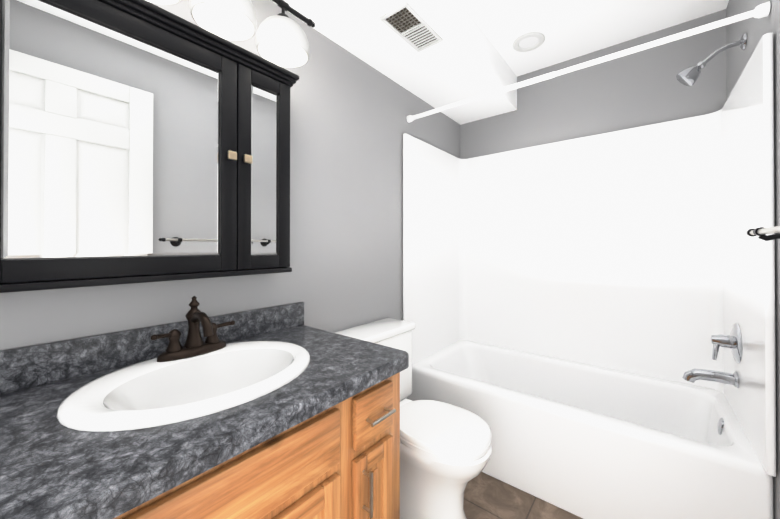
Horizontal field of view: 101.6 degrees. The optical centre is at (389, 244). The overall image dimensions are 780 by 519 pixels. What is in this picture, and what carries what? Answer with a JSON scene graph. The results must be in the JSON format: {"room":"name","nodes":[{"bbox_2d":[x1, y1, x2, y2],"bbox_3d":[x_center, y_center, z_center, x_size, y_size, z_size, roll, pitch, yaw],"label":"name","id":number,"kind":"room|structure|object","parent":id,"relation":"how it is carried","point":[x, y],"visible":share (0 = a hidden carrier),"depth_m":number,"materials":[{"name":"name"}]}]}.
{"room":"bathroom","nodes":[
{"label":"bathroom","id":0,"kind":"room"},
{"bbox_2d":[0,0,459,398],"bbox_3d":[-0.280,-0.067,1.623,0.100,2.540,2.820,0,0,39],"label":"wall","id":1,"kind":"structure","parent":0,"point":[350,125],"depth_m":1.50,"materials":[{"name":"grey paint"}]},
{"bbox_2d":[0,0,298,292],"bbox_3d":[-0.652,-0.275,0.956,0.151,0.759,0.801,0,0,39],"label":"upper cabinet","id":2,"kind":"object","parent":1,"relation":"attached to","point":[143,141],"visible":1,"depth_m":0.85,"materials":[{"name":"black paint"}]},
{"bbox_2d":[146,0,314,67],"bbox_3d":[-0.544,-0.825,1.022,0.242,0.251,0.704,0,0,39],"label":"sconce","id":3,"kind":"object","parent":1,"relation":"attached to","point":[281,40],"visible":0.98,"depth_m":1.08,"materials":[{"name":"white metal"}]},
{"bbox_2d":[406,1,769,122],"bbox_3d":[0.708,-0.806,1.564,1.514,0.044,0.043,0,0,39],"label":"shower rail","id":4,"kind":"object","parent":1,"relation":"attached to","point":[762,10],"visible":1,"depth_m":1.36,"materials":[{"name":"white metal"}]},
{"bbox_2d":[271,0,516,124],"bbox_3d":[-0.064,-1.115,1.455,0.454,0.245,2.620,0,0,39],"label":"ceiling","id":5,"kind":"structure","parent":0,"point":[463,59],"depth_m":1.69,"materials":[{"name":"white paint"}]},
{"bbox_2d":[380,2,442,51],"bbox_3d":[0.105,-0.987,1.460,0.142,0.011,0.300,0,0,39],"label":"fan","id":6,"kind":"object","parent":5,"relation":"attached to","point":[407,23],"visible":0.98,"depth_m":1.44,"materials":[{"name":"white plastic"}]},
{"bbox_2d":[463,472,582,518],"bbox_3d":[0.351,1.250,1.108,1.720,0.100,2.820,0,0,39],"label":"floor","id":7,"kind":"structure","parent":0,"point":[486,496],"depth_m":1.48,"materials":[{"name":"tile"}]},
{"bbox_2d":[0,296,408,518],"bbox_3d":[-0.484,0.675,0.791,0.612,1.042,1.068,0,0,39],"label":"bathroom vanity","id":8,"kind":"object","parent":7,"relation":"on","point":[280,412],"visible":1,"depth_m":0.73,"materials":[{"name":"grey stone"}]},
{"bbox_2d":[57,341,309,431],"bbox_3d":[-0.482,0.401,0.846,0.451,0.146,0.562,0,0,39],"label":"sink","id":9,"kind":"object","parent":8,"relation":"in","point":[180,392],"depth_m":0.80,"materials":[{"name":"white ceramic"}]},
{"bbox_2d":[150,296,234,361],"bbox_3d":[-0.562,0.242,0.938,0.150,0.173,0.228,0,0,39],"label":"faucet","id":10,"kind":"object","parent":8,"relation":"on","point":[194,349],"depth_m":0.94,"materials":[{"name":"brown metal"}]},
{"bbox_2d":[335,318,491,518],"bbox_3d":[0.115,0.810,1.454,0.693,0.780,0.452,0,0,39],"label":"toilet","id":11,"kind":"object","parent":7,"relation":"on","point":[445,450],"visible":0.67,"depth_m":1.31,"materials":[{"name":"white ceramic"}]},
{"bbox_2d":[403,32,775,518],"bbox_3d":[0.916,0.255,1.817,1.512,1.894,0.807,0,0,39],"label":"bathtub","id":12,"kind":"object","parent":7,"relation":"on","point":[592,318],"visible":0.94,"depth_m":1.79,"materials":[{"name":"white plastic"}]},
{"bbox_2d":[682,322,741,434],"bbox_3d":[1.385,0.727,1.448,0.274,0.781,0.172,0,0,39],"label":"tub faucet","id":13,"kind":"object","parent":12,"relation":"on","point":[726,420],"depth_m":1.37,"materials":[{"name":"silver metal"}]},
{"bbox_2d":[460,9,726,158],"bbox_3d":[1.203,-0.064,2.176,1.520,2.540,0.100,0,0,39],"label":"wall","id":14,"kind":"structure","parent":0,"point":[640,88],"depth_m":1.97,"materials":[{"name":"grey paint"}]},
{"bbox_2d":[459,0,728,76],"bbox_3d":[0.351,-1.290,1.123,1.720,0.100,2.820,0,0,39],"label":"ceiling","id":15,"kind":"structure","parent":0,"point":[569,29],"depth_m":1.76,"materials":[{"name":"white paint"}]},
{"bbox_2d":[513,32,544,51],"bbox_3d":[0.845,-1.230,1.938,0.180,0.009,0.180,0,0,39],"label":"recessed light","id":16,"kind":"object","parent":15,"relation":"in","point":[531,41],"visible":1,"depth_m":1.93,"materials":[{"name":"grey plastic"}]},
{"bbox_2d":[726,0,779,518],"bbox_3d":[0.983,-0.073,0.608,0.100,2.540,2.820,0,0,39],"label":"wall","id":17,"kind":"structure","parent":0,"point":[755,30],"depth_m":1.05,"materials":[{"name":"grey paint"}]},
{"bbox_2d":[676,33,746,85],"bbox_3d":[1.427,-0.814,1.423,0.218,0.166,0.082,0,0,39],"label":"shower head","id":18,"kind":"object","parent":17,"relation":"attached to","point":[689,76],"visible":1,"depth_m":1.43},
{"bbox_2d":[746,226,779,240],"bbox_3d":[0.908,-0.028,0.664,0.083,0.066,0.870,0,0,39],"label":"towel rail","id":19,"kind":"object","parent":17,"relation":"attached to","point":[761,232],"visible":1,"depth_m":0.92,"materials":[{"name":"silver metal"}]}
]}

